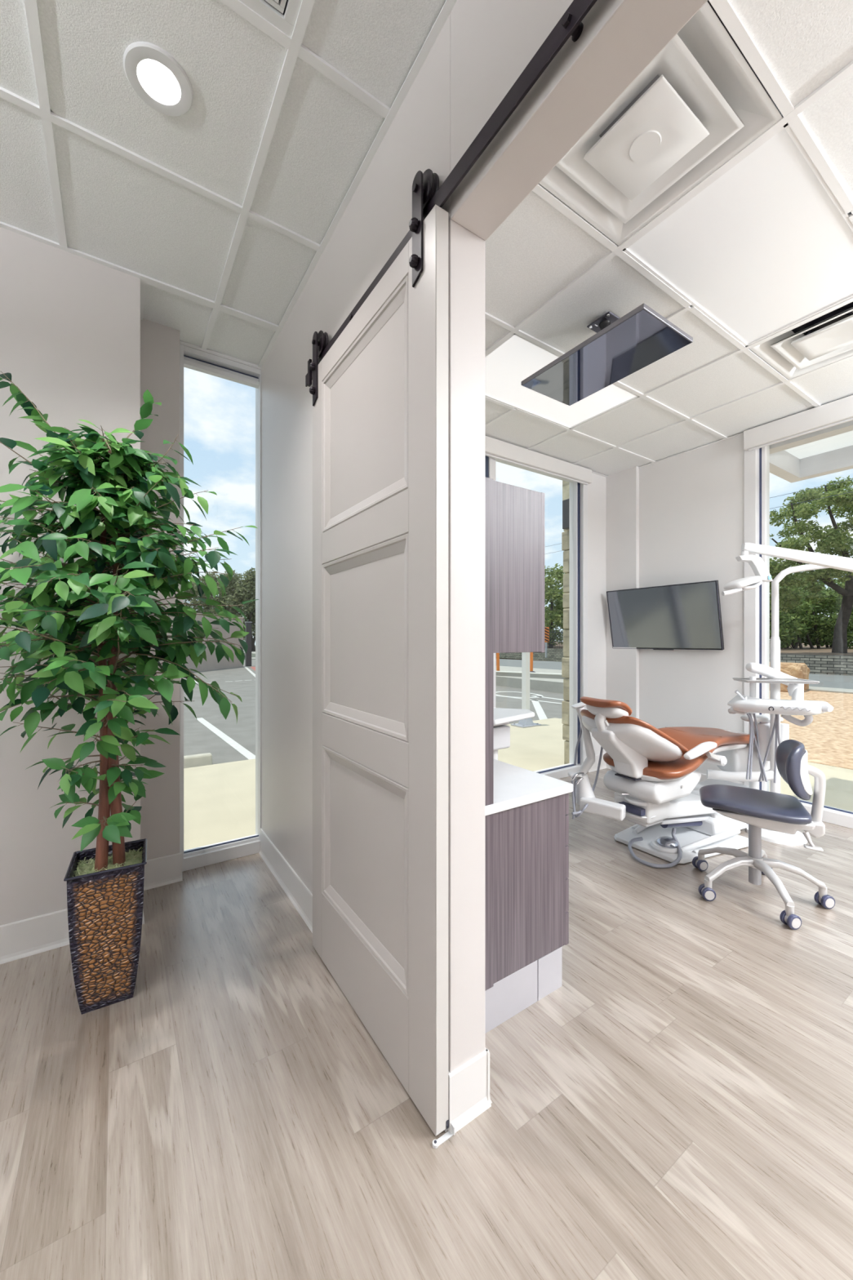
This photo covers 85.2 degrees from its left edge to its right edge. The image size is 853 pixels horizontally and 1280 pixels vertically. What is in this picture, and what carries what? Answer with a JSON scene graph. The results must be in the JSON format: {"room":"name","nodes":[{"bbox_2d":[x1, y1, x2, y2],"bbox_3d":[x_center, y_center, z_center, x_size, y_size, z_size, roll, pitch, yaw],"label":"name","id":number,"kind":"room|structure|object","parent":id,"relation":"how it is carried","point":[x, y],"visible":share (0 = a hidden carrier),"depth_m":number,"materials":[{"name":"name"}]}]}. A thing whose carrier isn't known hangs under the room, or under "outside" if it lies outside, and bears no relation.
{"room":"dental clinic","nodes":[
{"label":"dental clinic","id":0,"kind":"room"},
{"bbox_2d":[0,226,140,925],"bbox_3d":[-2.486,-0.265,1.463,2.693,3.150,0.125,0,0,-34],"label":"wall","id":1,"kind":"structure","parent":0,"point":[70,323],"depth_m":1.98,"materials":[{"name":"paint"}]},
{"bbox_2d":[0,908,69,964],"bbox_3d":[-2.446,1.235,1.404,2.693,0.150,0.016,0,0,-34],"label":"baseboard","id":2,"kind":"structure","parent":1,"relation":"attached to","point":[36,935],"depth_m":1.94,"materials":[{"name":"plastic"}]},
{"bbox_2d":[140,318,179,859],"bbox_3d":[-1.494,-0.265,2.580,0.196,3.150,0.230,0,0,-34],"label":"wall column","id":3,"kind":"structure","parent":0,"point":[159,344],"depth_m":2.49,"materials":[{"name":"paint"}]},
{"bbox_2d":[143,852,182,890],"bbox_3d":[-1.421,1.235,2.480,0.207,0.150,0.016,0,0,-34],"label":"baseboard","id":4,"kind":"structure","parent":3,"relation":"attached to","point":[166,869],"depth_m":2.49,"materials":[{"name":"plastic"}]},
{"bbox_2d":[140,279,280,368],"bbox_3d":[-1.181,-1.759,2.521,0.652,0.151,0.435,0,0,-34],"label":"ceiling","id":5,"kind":"structure","parent":0,"point":[206,326],"depth_m":2.50,"materials":[{"name":"tile"}]},
{"bbox_2d":[0,0,457,330],"bbox_3d":[-0.533,-1.759,-0.871,3.345,0.151,5.944,0,0,-34],"label":"ceiling","id":6,"kind":"structure","parent":0,"point":[233,202],"depth_m":1.55,"materials":[{"name":"tile"}]},
{"bbox_2d":[123,41,193,116],"bbox_3d":[-0.809,-1.721,1.404,0.183,0.072,0.183,0,0,-34],"label":"recessed light","id":7,"kind":"object","parent":6,"relation":"in","point":[154,75],"visible":0.96,"depth_m":1.42,"materials":[{"name":"white plastic"}]},
{"bbox_2d":[239,0,302,38],"bbox_3d":[-0.459,-1.714,0.896,0.586,0.051,0.588,0,0,-34],"label":"ceiling vent","id":8,"kind":"object","parent":6,"relation":"in","point":[282,14],"visible":1,"depth_m":1.25,"materials":[{"name":"white metal"}]},
{"bbox_2d":[0,768,852,1279],"bbox_3d":[0.814,1.370,0.357,6.950,0.120,6.490,0,0,-34],"label":"floor","id":9,"kind":"structure","parent":0,"point":[680,1107],"depth_m":1.32,"materials":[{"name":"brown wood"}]},
{"bbox_2d":[63,838,146,1014],"bbox_3d":[-1.182,1.058,1.730,0.253,0.504,0.253,0,0,-34],"label":"planter","id":10,"kind":"object","parent":9,"relation":"on","point":[105,893],"depth_m":1.65,"materials":[{"name":"brown metal"}]},
{"bbox_2d":[0,370,258,1014],"bbox_3d":[-1.167,0.139,1.716,0.955,2.341,0.949,0,0,36],"label":"potted ficus","id":11,"kind":"object","parent":9,"relation":"on","point":[105,882],"visible":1,"depth_m":1.63,"materials":[{"name":"leaf"},{"name":"bark"},{"name":"pebble stone mosaic"}]},
{"bbox_2d":[432,1119,455,1148],"bbox_3d":[0.045,1.293,1.217,0.068,0.034,0.018,0,0,-34],"label":"floor guide","id":12,"kind":"object","parent":9,"relation":"on","point":[436,1143],"visible":1,"depth_m":1.22,"materials":[{"name":"white metal"}]},
{"bbox_2d":[484,476,568,1033],"bbox_3d":[0.006,0.384,2.090,0.577,1.853,1.131,0,0,-34],"label":"tall cabinet","id":13,"kind":"object","parent":9,"relation":"on","point":[526,847],"visible":0.37,"depth_m":1.63,"materials":[{"name":"laminate"}]},
{"bbox_2d":[484,759,573,816],"bbox_3d":[0.005,0.564,2.092,0.577,0.032,1.147,0,0,-34],"label":"countertop","id":14,"kind":"structure","parent":13,"relation":"on","point":[514,786],"depth_m":1.74,"materials":[{"name":"white stone"}]},
{"bbox_2d":[567,696,756,868],"bbox_3d":[1.734,0.822,3.101,1.862,0.976,0.641,0,0,-29],"label":"dental chair","id":15,"kind":"object","parent":9,"relation":"on","point":[653,776],"visible":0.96,"depth_m":2.80,"materials":[{"name":"white plastic"}]},
{"bbox_2d":[571,702,586,708],"bbox_3d":[1.008,0.410,3.000,0.130,0.053,0.080,0,0,0],"label":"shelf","id":16,"kind":"object","parent":15,"relation":"attached to","point":[579,705],"depth_m":2.98,"materials":[{"name":"white plastic"}]},
{"bbox_2d":[574,773,595,804],"bbox_3d":[0.990,0.921,2.885,0.120,0.176,0.130,0,0,-31],"label":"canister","id":17,"kind":"object","parent":15,"relation":"on","point":[584,792],"depth_m":2.85,"materials":[{"name":"white plastic"}]},
{"bbox_2d":[579,696,631,715],"bbox_3d":[1.035,0.388,2.693,0.172,0.109,0.284,0,0,-31],"label":"cushion","id":18,"kind":"object","parent":15,"relation":"on","point":[595,707],"depth_m":2.62,"materials":[{"name":"leather"}]},
{"bbox_2d":[614,773,641,781],"bbox_3d":[1.249,0.821,2.820,0.134,0.008,0.140,0,0,-31],"label":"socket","id":19,"kind":"object","parent":15,"relation":"attached to","point":[633,778],"depth_m":2.77,"materials":[{"name":"white plastic"}]},
{"bbox_2d":[580,709,688,755],"bbox_3d":[1.234,0.566,2.811,0.492,0.292,0.535,0,0,-31],"label":"backrest","id":20,"kind":"object","parent":15,"relation":"on","point":[630,735],"depth_m":2.63,"materials":[{"name":"leather"}]},
{"bbox_2d":[603,726,756,779],"bbox_3d":[1.800,0.725,3.148,1.293,0.209,0.534,0,0,-31],"label":"seat cushion","id":21,"kind":"object","parent":15,"relation":"on","point":[673,763],"depth_m":2.83,"materials":[{"name":"leather"}]},
{"bbox_2d":[692,739,835,929],"bbox_3d":[1.700,0.910,2.428,0.617,0.800,0.602,0,0,-34],"label":"stool","id":22,"kind":"object","parent":9,"relation":"on","point":[757,808],"visible":1,"depth_m":2.31,"materials":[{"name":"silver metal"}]},
{"bbox_2d":[690,542,852,845],"bbox_3d":[2.151,0.363,2.992,1.143,1.895,1.086,0,0,-34],"label":"dental delivery unit","id":23,"kind":"object","parent":9,"relation":"on","point":[755,763],"visible":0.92,"depth_m":2.98,"materials":[{"name":"white plastic"}]},
{"bbox_2d":[756,722,769,760],"bbox_3d":[2.378,0.688,3.240,0.120,0.282,0.120,0,0,-34],"label":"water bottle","id":24,"kind":"object","parent":23,"relation":"on","point":[763,728],"depth_m":3.21,"materials":[{"name":"plastic"}]},
{"bbox_2d":[733,679,818,684],"bbox_3d":[2.223,0.262,2.980,0.157,0.028,0.488,0,0,-39],"label":"tray","id":25,"kind":"object","parent":23,"relation":"on","point":[750,681],"depth_m":2.93,"materials":[{"name":"silver plastic"}]},
{"bbox_2d":[721,542,852,636],"bbox_3d":[2.293,-0.301,2.776,1.129,0.566,0.567,0,0,-34],"label":"light","id":26,"kind":"object","parent":23,"relation":"attached to","point":[815,561],"depth_m":2.78,"materials":[{"name":"white plastic"}]},
{"bbox_2d":[261,0,707,1072],"bbox_3d":[0.757,-0.265,0.320,0.125,3.150,6.490,0,0,-34],"label":"wall","id":27,"kind":"structure","parent":0,"point":[482,47],"depth_m":1.29,"materials":[{"name":"paint"}]},
{"bbox_2d":[258,828,449,1132],"bbox_3d":[-0.485,1.235,2.051,0.016,0.150,1.950,0,0,-34],"label":"baseboard","id":28,"kind":"structure","parent":27,"relation":"attached to","point":[298,893],"depth_m":2.39,"materials":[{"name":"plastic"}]},
{"bbox_2d":[179,340,606,755],"bbox_3d":[0.250,-0.265,3.800,4.061,3.150,0.140,0,0,-34],"label":"wall","id":29,"kind":"structure","parent":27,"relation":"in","point":[597,490],"depth_m":4.70,"materials":[{"name":"paint"}]},
{"bbox_2d":[179,344,261,871],"bbox_3d":[-1.245,-0.182,2.793,0.456,2.985,0.123,0,0,-34],"label":"window","id":30,"kind":"structure","parent":29,"relation":"attached to","point":[197,360],"depth_m":2.78,"materials":[{"name":"white metal"}]},
{"bbox_2d":[484,455,587,778],"bbox_3d":[0.590,-0.182,4.021,2.350,2.985,0.140,0,0,-34],"label":"window","id":31,"kind":"structure","parent":29,"relation":"attached to","point":[578,492],"depth_m":4.60,"materials":[{"name":"white metal"}]},
{"bbox_2d":[484,435,591,484],"bbox_3d":[0.640,-1.610,3.946,2.350,0.144,0.060,0,0,-34],"label":"roller blind","id":32,"kind":"object","parent":29,"relation":"attached to","point":[497,449],"visible":0.59,"depth_m":4.14,"materials":[{"name":"white fabric"}]},
{"bbox_2d":[587,753,606,772],"bbox_3d":[1.732,1.235,4.697,0.300,0.150,0.016,0,0,-34],"label":"baseboard","id":33,"kind":"structure","parent":29,"relation":"attached to","point":[603,764],"depth_m":4.70,"materials":[{"name":"plastic"}]},
{"bbox_2d":[305,0,597,1136],"bbox_3d":[0.021,0.001,1.240,0.077,2.594,2.080,0,0,-34],"label":"sliding door","id":34,"kind":"structure","parent":27,"relation":"in","point":[380,393],"depth_m":1.43,"materials":[{"name":"paint"}]},
{"bbox_2d":[448,1048,491,1133],"bbox_3d":[0.120,1.235,1.274,0.139,0.150,0.016,0,0,-34],"label":"baseboard","id":35,"kind":"structure","parent":27,"relation":"attached to","point":[468,1083],"depth_m":1.27,"materials":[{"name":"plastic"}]},
{"bbox_2d":[484,1047,492,1103],"bbox_3d":[0.130,1.235,1.386,0.016,0.150,0.180,0,0,-34],"label":"baseboard","id":36,"kind":"structure","parent":27,"relation":"attached to","point":[488,1051],"depth_m":1.31,"materials":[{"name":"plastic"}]},
{"bbox_2d":[493,707,534,759],"bbox_3d":[0.296,0.852,2.639,0.505,0.917,0.615,0,0,-34],"label":"assistant work surface","id":37,"kind":"object","parent":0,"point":[503,717],"visible":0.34,"depth_m":2.54,"materials":[{"name":"white plastic"}]},
{"bbox_2d":[606,466,639,719],"bbox_3d":[1.966,-0.265,4.661,0.050,3.150,0.335,0,0,-34],"label":"wall pier","id":38,"kind":"object","parent":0,"point":[622,486],"visible":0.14,"depth_m":4.62,"materials":[{"name":"paint"}]},
{"bbox_2d":[484,0,852,477],"bbox_3d":[2.253,-1.759,1.236,3.380,0.151,6.350,0,0,-34],"label":"ceiling","id":39,"kind":"structure","parent":0,"point":[550,273],"depth_m":2.30,"materials":[{"name":"tile"}]},
{"bbox_2d":[484,333,639,429],"bbox_3d":[0.815,-1.702,3.125,1.198,0.027,0.598,0,0,-34],"label":"ceiling panel","id":40,"kind":"object","parent":39,"relation":"attached to","point":[517,358],"visible":0.49,"depth_m":3.17,"materials":[{"name":"white plastic"}]},
{"bbox_2d":[520,303,693,405],"bbox_3d":[0.885,-1.542,2.363,0.406,0.286,0.715,0,0,-34],"label":"screen","id":41,"kind":"object","parent":39,"relation":"hanging from","point":[621,347],"visible":1,"depth_m":2.30,"materials":[{"name":"black glass"}]},
{"bbox_2d":[538,0,782,245],"bbox_3d":[0.745,-1.735,1.581,0.587,0.110,0.598,0,0,-34],"label":"ceiling vent","id":42,"kind":"object","parent":39,"relation":"in","point":[700,102],"visible":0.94,"depth_m":1.55,"materials":[{"name":"white metal"}]},
{"bbox_2d":[622,123,852,346],"bbox_3d":[1.506,-1.702,2.090,1.198,0.027,0.598,0,0,-34],"label":"ceiling panel","id":43,"kind":"object","parent":39,"relation":"attached to","point":[764,248],"visible":0.81,"depth_m":2.00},
{"bbox_2d":[749,301,852,379],"bbox_3d":[2.268,-1.736,2.600,0.587,0.107,0.598,0,0,-34],"label":"ceiling vent","id":44,"kind":"object","parent":39,"relation":"in","point":[827,339],"visible":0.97,"depth_m":2.68,"materials":[{"name":"white metal"}]},
{"bbox_2d":[639,434,743,782],"bbox_3d":[3.708,-0.265,2.208,0.120,3.150,6.350,0,0,-34],"label":"wall","id":45,"kind":"structure","parent":0,"point":[691,503],"depth_m":4.09,"materials":[{"name":"paint"}]},
{"bbox_2d":[606,580,724,649],"bbox_3d":[2.159,-0.206,4.279,0.156,0.586,1.030,0,0,-34],"label":"television","id":46,"kind":"object","parent":45,"relation":"attached to","point":[688,615],"visible":1,"depth_m":4.19,"materials":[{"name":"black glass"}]},
{"bbox_2d":[698,773,743,784],"bbox_3d":[2.328,1.235,4.151,0.016,0.150,0.915,0,0,-34],"label":"baseboard","id":47,"kind":"structure","parent":45,"relation":"attached to","point":[704,776],"depth_m":4.02,"materials":[{"name":"plastic"}]},
{"bbox_2d":[743,445,852,828],"bbox_3d":[3.500,-0.182,2.520,0.150,2.985,3.100,0,0,-34],"label":"window","id":48,"kind":"structure","parent":45,"relation":"in","point":[756,462],"depth_m":3.72,"materials":[{"name":"white metal"}]},
{"bbox_2d":[743,395,852,451],"bbox_3d":[3.431,-1.602,2.465,0.065,0.160,3.085,0,0,-34],"label":"roller blind","id":49,"kind":"object","parent":45,"relation":"attached to","point":[839,411],"visible":1,"depth_m":3.42,"materials":[{"name":"white fabric"}]},
{"bbox_2d":[769,420,852,483],"bbox_3d":[4.175,-1.258,2.679,1.120,0.968,4.215,0,0,-34],"label":"canopy","id":50,"kind":"object","parent":45,"relation":"attached to","point":[828,451],"visible":0.37,"depth_m":4.18,"materials":[{"name":"white metal"}]},
{"bbox_3d":[-1.571,-0.265,2.408,0.123,3.150,0.430,0,0,-34],"label":"wall","id":51,"kind":"structure","parent":0,"visible":0},
{"bbox_2d":[142,908,144,924],"bbox_3d":[-1.408,1.235,2.288,0.016,0.150,0.350,0,0,-34],"label":"baseboard","id":52,"kind":"structure","parent":51,"relation":"attached to","point":[143,919],"depth_m":2.16,"materials":[{"name":"plastic"}]},
{"label":"outside","id":53,"kind":"structure","parent":0,"visible":0},
{"bbox_2d":[546,479,852,546],"bbox_3d":[5.515,-5.934,27.741,0.014,1.399,120.000,0,0,-34],"label":"power cable","id":54,"kind":"object","parent":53,"point":[852,479],"visible":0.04,"depth_m":16.10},
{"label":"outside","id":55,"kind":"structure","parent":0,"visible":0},
{"bbox_2d":[545,491,852,554],"bbox_3d":[5.515,-5.534,27.741,0.014,1.399,120.000,0,0,-34],"label":"power cable","id":56,"kind":"object","parent":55,"point":[852,491],"visible":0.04,"depth_m":16.19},
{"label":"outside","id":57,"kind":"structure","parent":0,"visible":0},
{"bbox_2d":[780,690,852,769],"bbox_3d":[10.558,1.480,1.884,6.750,0.660,19.400,0,0,-34],"label":"gravel bed","id":58,"kind":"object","parent":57,"point":[828,740],"depth_m":6.61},
{"bbox_2d":[780,662,809,692],"bbox_3d":[8.341,0.908,10.922,0.836,0.777,0.993,0,0,-34],"label":"boulder","id":59,"kind":"object","parent":58,"relation":"on","point":[799,670],"visible":0.29,"depth_m":10.52,"materials":[{"name":"stone"}]},
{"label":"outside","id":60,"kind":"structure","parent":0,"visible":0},
{"bbox_3d":[-23.128,1.710,70.596,200.000,0.400,136.910,0,0,-34],"label":"ground","id":61,"kind":"structure","parent":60,"visible":0},
{"bbox_2d":[183,582,213,613],"bbox_3d":[-26.261,-2.611,51.981,7.886,8.291,4.054,0,0,1],"label":"tree","id":62,"kind":"object","parent":61,"relation":"on","point":[193,601],"visible":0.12,"depth_m":51.38,"materials":[{"name":"green plant"}]},
{"bbox_2d":[191,569,244,614],"bbox_3d":[-22.496,-2.976,49.807,6.041,8.925,4.251,0,0,5],"label":"tree","id":63,"kind":"object","parent":61,"relation":"on","point":[206,607],"visible":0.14,"depth_m":49.34,"materials":[{"name":"green plant"}]},
{"bbox_2d":[206,569,255,641],"bbox_3d":[-20.252,-2.981,49.273,5.730,9.006,4.888,0,0,-34],"label":"tree","id":64,"kind":"object","parent":61,"relation":"on","point":[228,588],"visible":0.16,"depth_m":48.27,"materials":[{"name":"green plant"}]},
{"bbox_2d":[220,567,255,651],"bbox_3d":[-17.830,-3.054,47.959,6.390,9.106,4.498,0,0,-2],"label":"tree","id":65,"kind":"object","parent":61,"relation":"on","point":[249,583],"visible":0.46,"depth_m":47.23,"materials":[{"name":"green plant"}]},
{"bbox_2d":[246,591,255,631],"bbox_3d":[-16.399,-2.874,49.975,6.960,8.782,4.230,0,0,-4],"label":"tree","id":66,"kind":"object","parent":61,"relation":"on","point":[255,592],"visible":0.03,"depth_m":48.66,"materials":[{"name":"green plant"}]},
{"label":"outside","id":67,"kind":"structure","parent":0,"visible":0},
{"bbox_2d":[183,659,563,764],"bbox_3d":[-24.059,1.560,8.914,49.900,0.300,30.440,0,0,-34],"label":"parking lot","id":68,"kind":"structure","parent":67,"point":[198,739],"depth_m":9.34,"materials":[{"name":"grey asphalt"}]},
{"bbox_2d":[183,752,212,768],"bbox_3d":[-3.221,1.345,4.774,1.850,0.130,0.186,0,0,-34],"label":"wheel stop","id":69,"kind":"object","parent":68,"relation":"on","point":[202,759],"visible":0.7,"depth_m":5.15,"materials":[{"name":"concrete"}]},
{"bbox_2d":[184,613,244,671],"bbox_3d":[-10.859,0.080,18.624,0.360,2.660,13.064,0,0,7],"label":"wall","id":70,"kind":"structure","parent":68,"relation":"on","point":[211,663],"depth_m":22.69,"materials":[{"name":"beige paint"}]},
{"bbox_2d":[196,717,255,759],"bbox_3d":[-3.073,1.409,6.944,0.115,0.005,3.662,0,0,-36],"label":"painted line","id":71,"kind":"object","parent":68,"relation":"on","point":[233,744],"visible":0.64,"depth_m":6.54,"materials":[{"name":"paint"}]},
{"bbox_2d":[244,622,252,666],"bbox_3d":[-9.790,0.190,25.503,0.320,2.440,0.300,0,0,-34],"label":"gate post","id":72,"kind":"object","parent":68,"relation":"on","point":[248,624],"visible":0.86,"depth_m":25.41,"materials":[{"name":"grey metal"}]},
{"bbox_2d":[244,666,255,677],"bbox_3d":[-7.564,1.409,20.134,0.120,0.005,10.508,0,0,-24],"label":"painted line","id":73,"kind":"object","parent":68,"relation":"on","point":[246,668],"visible":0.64,"depth_m":20.59,"materials":[{"name":"paint"}]},
{"bbox_2d":[496,695,561,703],"bbox_3d":[2.405,1.409,11.122,0.100,0.005,4.727,0,0,-39],"label":"painted line","id":74,"kind":"object","parent":68,"relation":"on","point":[496,695],"visible":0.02,"depth_m":10.90,"materials":[{"name":"paint"}]},
{"bbox_2d":[495,691,564,700],"bbox_3d":[2.574,1.408,11.728,1.140,0.004,2.436,0,0,-34],"label":"painted symbol","id":75,"kind":"object","parent":68,"relation":"on","point":[538,695],"visible":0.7,"depth_m":11.78,"materials":[{"name":"paint"}]},
{"bbox_2d":[495,671,565,679],"bbox_3d":[2.998,1.198,14.392,6.241,0.425,0.274,0,0,37],"label":"wall","id":76,"kind":"structure","parent":68,"relation":"on","point":[544,675],"depth_m":14.06,"materials":[{"name":"grey concrete"}]},
{"bbox_2d":[531,699,547,719],"bbox_3d":[2.314,1.409,9.571,0.150,0.005,2.904,0,0,10],"label":"painted line","id":77,"kind":"object","parent":68,"relation":"on","point":[540,712],"visible":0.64,"depth_m":9.32,"materials":[{"name":"paint"}]},
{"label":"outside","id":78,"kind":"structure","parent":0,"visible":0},
{"bbox_2d":[243,648,852,688],"bbox_3d":[0.367,1.485,30.315,6.100,0.650,170.000,0,0,-34],"label":"road","id":79,"kind":"structure","parent":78,"point":[845,682],"depth_m":15.04,"materials":[{"name":"grey asphalt"}]},
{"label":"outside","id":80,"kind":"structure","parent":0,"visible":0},
{"bbox_2d":[243,649,563,693],"bbox_3d":[-8.194,1.465,33.855,4.200,0.690,54.600,0,0,-34],"label":"verge","id":81,"kind":"structure","parent":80,"point":[551,685],"depth_m":13.81,"materials":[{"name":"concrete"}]},
{"bbox_2d":[496,653,499,671],"bbox_3d":[2.406,0.615,15.584,0.351,1.011,0.351,0,0,-11],"label":"delineator post","id":82,"kind":"object","parent":81,"relation":"on","point":[497,654],"visible":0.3,"depth_m":15.54,"materials":[{"name":"orange plastic"}]},
{"bbox_2d":[529,652,535,672],"bbox_3d":[3.493,0.614,15.469,0.351,1.011,0.351,0,0,-11],"label":"delineator post","id":83,"kind":"object","parent":81,"relation":"on","point":[531,653],"visible":0.48,"depth_m":15.43,"materials":[{"name":"orange plastic"}]},
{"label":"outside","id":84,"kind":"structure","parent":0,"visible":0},
{"bbox_2d":[807,686,852,693],"bbox_3d":[20.962,1.465,-6.798,0.900,0.690,45.400,0,0,-34],"label":"curb","id":85,"kind":"object","parent":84,"point":[811,688],"depth_m":10.52,"materials":[{"name":"concrete"}]},
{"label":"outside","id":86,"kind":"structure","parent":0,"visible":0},
{"bbox_2d":[183,718,564,850],"bbox_3d":[-5.506,1.560,1.444,20.450,0.400,2.340,0,0,-34],"label":"sidewalk","id":87,"kind":"structure","parent":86,"point":[220,802],"depth_m":4.30,"materials":[{"name":"concrete"}]},
{"bbox_2d":[183,717,558,770],"bbox_3d":[-6.192,1.561,2.471,20.450,0.398,0.130,0,0,-34],"label":"kerb","id":88,"kind":"object","parent":87,"relation":"attached to","point":[248,760],"visible":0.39,"depth_m":5.13,"materials":[{"name":"concrete"}]},
{"bbox_2d":[511,652,541,728],"bbox_3d":[1.594,0.235,7.440,0.400,2.250,0.280,0,0,-34],"label":"sign post","id":89,"kind":"object","parent":87,"relation":"on","point":[527,722],"visible":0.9,"depth_m":7.41,"materials":[{"name":"metal"}]},
{"bbox_2d":[517,717,533,725],"bbox_3d":[1.594,1.280,7.440,0.180,0.120,0.180,0,0,-34],"label":"socket","id":90,"kind":"object","parent":89,"relation":"attached to","point":[527,722],"depth_m":7.38,"materials":[{"name":"metal"}]},
{"bbox_2d":[561,480,569,764],"bbox_3d":[1.771,-0.533,5.056,0.636,3.785,0.249,0,0,-34],"label":"stone pier","id":91,"kind":"structure","parent":87,"relation":"on","point":[565,535],"depth_m":4.94,"materials":[{"name":"stone"}]},
{"bbox_2d":[562,498,568,529],"bbox_3d":[1.494,-1.320,4.859,0.095,0.300,0.100,0,0,-34],"label":"wall light","id":92,"kind":"object","parent":91,"relation":"attached to","point":[565,503],"visible":0.48,"depth_m":4.84,"materials":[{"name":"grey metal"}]},
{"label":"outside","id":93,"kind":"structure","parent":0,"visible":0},
{"bbox_2d":[780,761,852,811],"bbox_3d":[7.529,1.560,-1.529,2.080,0.400,17.090,0,0,-34],"label":"sidewalk","id":94,"kind":"structure","parent":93,"point":[839,780],"depth_m":4.30,"materials":[{"name":"concrete"}]},
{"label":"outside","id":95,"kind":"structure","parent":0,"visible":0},
{"bbox_2d":[495,641,852,662],"bbox_3d":[31.918,1.060,51.403,69.800,1.500,170.000,0,0,-34],"label":"ground","id":96,"kind":"structure","parent":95,"point":[806,650],"depth_m":27.80,"materials":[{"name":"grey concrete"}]},
{"bbox_2d":[544,626,549,657],"bbox_3d":[7.092,0.095,27.501,0.337,1.830,0.109,0,0,26],"label":"marker","id":97,"kind":"object","parent":96,"relation":"on","point":[546,628],"visible":0.72,"depth_m":27.48,"materials":[{"name":"metal"}]},
{"bbox_2d":[544,588,559,639],"bbox_3d":[8.782,-2.718,41.901,7.224,6.849,3.961,0,0,2],"label":"tree","id":98,"kind":"object","parent":96,"relation":"on","point":[544,588],"visible":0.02,"depth_m":41.71,"materials":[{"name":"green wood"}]},
{"bbox_2d":[544,584,564,644],"bbox_3d":[13.324,-2.572,44.025,7.004,6.375,4.190,0,0,3],"label":"tree","id":99,"kind":"object","parent":96,"relation":"on","point":[557,599],"visible":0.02,"depth_m":43.90,"materials":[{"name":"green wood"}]},
{"bbox_2d":[546,630,563,648],"bbox_3d":[7.782,-0.040,33.166,0.046,1.300,11.819,0,0,-21],"label":"picket fence","id":100,"kind":"object","parent":96,"relation":"on","point":[554,632],"visible":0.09,"depth_m":30.90,"materials":[{"name":"metal"}]},
{"bbox_2d":[544,563,566,648],"bbox_3d":[10.230,-2.910,38.071,6.093,7.049,3.979,0,0,3],"label":"tree","id":101,"kind":"object","parent":96,"relation":"on","point":[558,575],"visible":0.35,"depth_m":37.49,"materials":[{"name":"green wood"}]},
{"bbox_2d":[495,648,852,675],"bbox_3d":[12.452,0.910,32.378,16.189,0.800,120.000,0,0,-34],"label":"stone wall","id":102,"kind":"structure","parent":96,"relation":"on","point":[817,664],"depth_m":16.23,"materials":[{"name":"grey stone"}]},
{"bbox_2d":[769,585,822,642],"bbox_3d":[22.520,-1.730,30.980,6.735,4.745,3.872,0,0,-4],"label":"shrub","id":103,"kind":"object","parent":96,"relation":"on","point":[793,626],"visible":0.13,"depth_m":30.01,"materials":[{"name":"green plant"}]},
{"bbox_2d":[769,579,833,648],"bbox_3d":[25.860,-2.196,34.073,7.108,5.655,3.802,0,0,-3],"label":"shrub","id":104,"kind":"object","parent":96,"relation":"on","point":[793,643],"visible":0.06,"depth_m":33.20,"materials":[{"name":"green plant"}]},
{"bbox_2d":[769,475,852,653],"bbox_3d":[20.406,-3.919,22.669,9.865,9.082,5.382,0,0,0],"label":"oak tree","id":105,"kind":"object","parent":96,"relation":"on","point":[842,543],"visible":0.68,"depth_m":22.30,"materials":[{"name":"green plant"}]},
{"bbox_2d":[769,582,852,648],"bbox_3d":[27.215,-1.796,33.148,7.031,4.963,3.837,0,0,9],"label":"shrub","id":106,"kind":"object","parent":96,"relation":"on","point":[808,615],"visible":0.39,"depth_m":32.59,"materials":[{"name":"green plant"}]},
{"bbox_2d":[795,577,848,647],"bbox_3d":[31.168,-2.284,36.063,7.429,5.790,3.712,0,0,-3],"label":"shrub","id":107,"kind":"object","parent":96,"relation":"on","point":[839,605],"visible":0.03,"depth_m":35.70,"materials":[{"name":"green plant"}]},
{"bbox_2d":[793,576,852,648],"bbox_3d":[30.134,-1.994,33.141,6.734,5.300,3.595,0,0,7],"label":"shrub","id":108,"kind":"object","parent":96,"relation":"on","point":[836,581],"visible":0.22,"depth_m":32.98,"materials":[{"name":"green plant"}]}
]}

